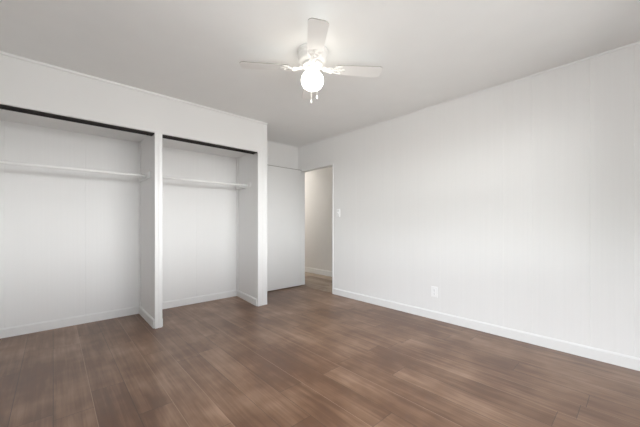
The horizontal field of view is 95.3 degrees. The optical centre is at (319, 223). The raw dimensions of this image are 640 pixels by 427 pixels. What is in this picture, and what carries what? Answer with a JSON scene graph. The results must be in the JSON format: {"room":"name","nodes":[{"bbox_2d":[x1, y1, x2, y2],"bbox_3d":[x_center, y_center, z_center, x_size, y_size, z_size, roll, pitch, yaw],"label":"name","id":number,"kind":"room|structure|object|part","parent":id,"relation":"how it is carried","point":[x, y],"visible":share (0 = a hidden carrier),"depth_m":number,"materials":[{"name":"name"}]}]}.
{"room":"empty bedroom","nodes":[
{"label":"empty bedroom","id":0,"kind":"room"},
{"bbox_2d":[0,109,247,157],"bbox_3d":[-2.062,-1.168,3.201,2.979,0.362,0.693,0,0,-42],"label":"ceiling","id":1,"kind":"structure","parent":0,"point":[6,115],"depth_m":3.12,"materials":[{"name":"white paint"}]},
{"bbox_2d":[0,55,261,327],"bbox_3d":[-1.821,-0.129,2.938,2.979,2.440,0.020,0,0,-42],"label":"wall","id":2,"kind":"structure","parent":0,"point":[22,82],"depth_m":2.81,"materials":[{"name":"paint"}]},
{"bbox_2d":[0,104,153,135],"bbox_3d":[-2.306,-0.958,2.565,1.497,0.058,0.082,0,0,-42],"label":"door track","id":3,"kind":"object","parent":2,"relation":"attached to","point":[5,107],"visible":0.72,"depth_m":2.62,"materials":[{"name":"metal"}]},
{"bbox_2d":[0,101,261,152],"bbox_3d":[-1.843,-0.955,2.901,2.896,0.022,0.004,0,0,-42],"label":"trim","id":4,"kind":"structure","parent":2,"relation":"attached to","point":[1,102],"depth_m":2.78,"materials":[{"name":"paint"}]},
{"bbox_2d":[0,51,267,124],"bbox_3d":[-1.808,-1.339,2.924,2.979,0.020,0.017,0,0,-42],"label":"trim","id":5,"kind":"structure","parent":2,"relation":"attached to","point":[1,52],"depth_m":2.79,"materials":[{"name":"paint"}]},
{"bbox_2d":[155,133,161,328],"bbox_3d":[-1.685,0.073,3.044,0.072,2.035,0.006,0,0,-42],"label":"trim","id":6,"kind":"structure","parent":2,"relation":"attached to","point":[156,134],"depth_m":3.03,"materials":[{"name":"paint"}]},
{"bbox_2d":[162,134,256,153],"bbox_3d":[-1.282,-0.958,3.502,1.144,0.058,0.082,0,0,-42],"label":"door track","id":7,"kind":"object","parent":2,"relation":"attached to","point":[163,136],"visible":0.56,"depth_m":3.44,"materials":[{"name":"metal"}]},
{"bbox_2d":[258,152,261,305],"bbox_3d":[-0.796,0.073,3.858,0.058,2.035,0.006,0,0,-42],"label":"trim","id":8,"kind":"structure","parent":2,"relation":"attached to","point":[259,153],"depth_m":3.85,"materials":[{"name":"paint"}]},
{"bbox_2d":[262,124,266,304],"bbox_3d":[-0.741,-0.119,3.909,0.078,2.419,0.004,0,0,-42],"label":"trim","id":9,"kind":"structure","parent":2,"relation":"attached to","point":[264,127],"depth_m":3.90,"materials":[{"name":"paint"}]},
{"bbox_2d":[141,133,154,327],"bbox_3d":[-1.935,0.052,3.317,0.066,2.078,0.693,0,0,-42],"label":"wall","id":10,"kind":"structure","parent":0,"point":[148,143],"depth_m":3.23,"materials":[{"name":"white paint"}]},
{"bbox_2d":[139,142,140,305],"bbox_3d":[-2.180,0.002,3.528,0.012,1.977,0.050,0,0,-42],"label":"trim","id":11,"kind":"structure","parent":10,"relation":"attached to","point":[139,142],"depth_m":3.51,"materials":[{"name":"paint"}]},
{"bbox_2d":[139,306,153,327],"bbox_3d":[-1.964,1.045,3.291,0.012,0.092,0.691,0,0,-42],"label":"baseboard","id":12,"kind":"structure","parent":10,"relation":"attached to","point":[142,312],"depth_m":3.25,"materials":[{"name":"paint"}]},
{"bbox_2d":[0,120,297,328],"bbox_3d":[-1.931,-0.129,3.860,4.062,2.440,0.137,0,0,-42],"label":"wall","id":13,"kind":"structure","parent":0,"point":[69,239],"depth_m":3.27,"materials":[{"name":"white paint"}]},
{"bbox_2d":[0,306,138,338],"bbox_3d":[-2.746,1.045,3.035,1.484,0.092,0.012,0,0,-42],"label":"baseboard","id":14,"kind":"structure","parent":13,"relation":"attached to","point":[76,320],"depth_m":3.08,"materials":[{"name":"paint"}]},
{"bbox_2d":[162,290,236,308],"bbox_3d":[-1.695,1.045,3.997,1.178,0.092,0.012,0,0,-42],"label":"baseboard","id":15,"kind":"structure","parent":13,"relation":"attached to","point":[197,299],"depth_m":4.00,"materials":[{"name":"paint"}]},
{"bbox_2d":[267,141,297,147],"bbox_3d":[-0.786,-1.343,4.806,1.070,0.013,0.011,0,0,-42],"label":"trim","id":16,"kind":"structure","parent":13,"relation":"attached to","point":[267,141],"depth_m":4.94,"materials":[{"name":"paint"}]},
{"bbox_2d":[239,153,256,298],"bbox_3d":[-1.014,0.052,4.160,0.138,2.078,0.693,0,0,-42],"label":"wall","id":17,"kind":"structure","parent":0,"point":[248,162],"depth_m":4.08,"materials":[{"name":"white paint"}]},
{"bbox_2d":[162,176,250,189],"bbox_3d":[-1.524,-0.536,3.789,1.175,0.064,0.448,0,0,-42],"label":"shelf","id":18,"kind":"object","parent":17,"relation":"attached to","point":[246,185],"visible":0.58,"depth_m":3.75,"materials":[{"name":"paint"}]},
{"bbox_3d":[-1.440,-0.534,3.697,1.137,0.028,0.028,0,0,-42],"label":"rod","id":19,"kind":"part","parent":18,"relation":"part of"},
{"bbox_2d":[236,158,238,289],"bbox_3d":[-1.242,0.002,4.386,0.011,1.977,0.050,0,0,-42],"label":"trim","id":20,"kind":"structure","parent":17,"relation":"attached to","point":[237,159],"depth_m":4.37,"materials":[{"name":"paint"}]},
{"bbox_2d":[237,290,256,305],"bbox_3d":[-1.046,1.045,4.130,0.012,0.092,0.695,0,0,-37],"label":"baseboard","id":21,"kind":"structure","parent":17,"relation":"attached to","point":[246,297],"depth_m":4.08,"materials":[{"name":"paint"}]},
{"bbox_2d":[305,167,331,270],"bbox_3d":[0.394,-0.129,5.917,0.120,2.440,5.000,0,0,-42],"label":"wall","id":22,"kind":"structure","parent":0,"point":[318,183],"depth_m":6.29,"materials":[{"name":"paint"}]},
{"bbox_2d":[305,267,331,276],"bbox_3d":[0.345,1.036,5.872,0.012,0.110,5.000,0,0,-42],"label":"baseboard","id":23,"kind":"structure","parent":22,"relation":"attached to","point":[307,269],"depth_m":6.28,"materials":[{"name":"paint"}]},
{"bbox_2d":[0,272,639,426],"bbox_3d":[-0.773,1.116,3.345,5.315,0.050,7.220,0,0,-42],"label":"floor","id":24,"kind":"structure","parent":0,"point":[306,357],"depth_m":2.12,"materials":[{"name":"brown wood"}]},
{"bbox_2d":[0,0,639,146],"bbox_3d":[-0.773,-1.379,3.345,5.315,0.060,7.220,0,0,-42],"label":"ceiling","id":25,"kind":"structure","parent":0,"point":[429,53],"depth_m":2.20,"materials":[{"name":"paint"}]},
{"bbox_2d":[240,18,382,103],"bbox_3d":[-0.060,-1.166,2.292,0.849,0.366,0.849,0,0,39],"label":"ceiling fan","id":26,"kind":"object","parent":25,"relation":"hanging from","point":[312,55],"visible":1,"depth_m":2.24,"materials":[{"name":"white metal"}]},
{"bbox_3d":[-0.423,-1.218,2.256,0.380,0.006,0.132,0,8,-6],"label":"blade","id":27,"kind":"part","parent":26,"relation":"part of","materials":[{"name":"white laminate"}]},
{"bbox_3d":[-0.095,-1.218,2.655,0.132,0.006,0.380,-8,1,-5],"label":"blade","id":28,"kind":"part","parent":26,"relation":"part of","materials":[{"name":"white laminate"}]},
{"bbox_3d":[-0.060,-1.120,2.292,0.176,0.142,0.176,0,0,-42],"label":"globe","id":29,"kind":"part","parent":26,"relation":"part of","materials":[{"name":"white glass"}]},
{"bbox_3d":[-0.024,-1.218,1.928,0.132,0.006,0.380,8,-1,-5],"label":"blade","id":30,"kind":"part","parent":26,"relation":"part of","materials":[{"name":"white laminate"}]},
{"bbox_3d":[0.304,-1.218,2.327,0.380,0.006,0.132,0,-8,-6],"label":"blade","id":31,"kind":"part","parent":26,"relation":"part of","materials":[{"name":"white laminate"}]},
{"bbox_2d":[298,44,639,357],"bbox_3d":[1.195,-0.129,3.533,0.110,2.440,4.840,0,0,-42],"label":"wall","id":32,"kind":"structure","parent":0,"point":[518,201],"depth_m":2.76,"materials":[{"name":"white paint"}]},
{"bbox_2d":[267,165,300,290],"bbox_3d":[-0.633,0.070,4.853,0.804,2.014,0.048,0,0,-42],"label":"door","id":33,"kind":"structure","parent":32,"relation":"in","point":[283,184],"depth_m":4.85,"materials":[{"name":"paint"}]},
{"bbox_2d":[301,285,331,292],"bbox_3d":[-0.056,1.088,4.865,0.038,0.006,0.816,0,0,-42],"label":"trim","id":34,"kind":"structure","parent":32,"relation":"attached to","point":[301,285],"depth_m":4.82,"materials":[{"name":"brown wood"}]},
{"bbox_2d":[301,164,332,293],"bbox_3d":[-0.039,0.080,4.880,0.122,2.021,0.848,0,0,-42],"label":"trim","id":35,"kind":"structure","parent":32,"relation":"attached to","point":[329,165],"depth_m":5.19,"materials":[{"name":"paint"}]},
{"bbox_2d":[431,286,437,297],"bbox_3d":[1.305,0.779,3.325,0.009,0.118,0.074,0,0,-42],"label":"wall outlet","id":36,"kind":"object","parent":32,"relation":"attached to","point":[434,290],"visible":1,"depth_m":3.32,"materials":[{"name":"white plastic"}]},
{"bbox_2d":[298,41,639,147],"bbox_3d":[1.156,-1.343,3.486,0.011,0.013,4.583,0,0,-42],"label":"trim","id":37,"kind":"structure","parent":32,"relation":"attached to","point":[635,43],"depth_m":2.82,"materials":[{"name":"paint"}]},
{"bbox_2d":[333,288,639,370],"bbox_3d":[1.457,1.045,3.156,0.012,0.092,3.690,0,0,-42],"label":"baseboard","id":38,"kind":"structure","parent":32,"relation":"attached to","point":[622,360],"depth_m":2.75,"materials":[{"name":"paint"}]},
{"bbox_3d":[-3.113,0.052,2.239,0.130,2.078,0.693,0,0,-42],"label":"wall","id":39,"kind":"structure","parent":0,"visible":0},
{"bbox_2d":[0,160,150,181],"bbox_3d":[-2.546,-0.531,2.826,1.498,0.064,0.488,0,0,-42],"label":"shelf","id":40,"kind":"object","parent":39,"relation":"attached to","point":[142,177],"visible":1,"depth_m":2.85,"materials":[{"name":"paint"}]}
]}

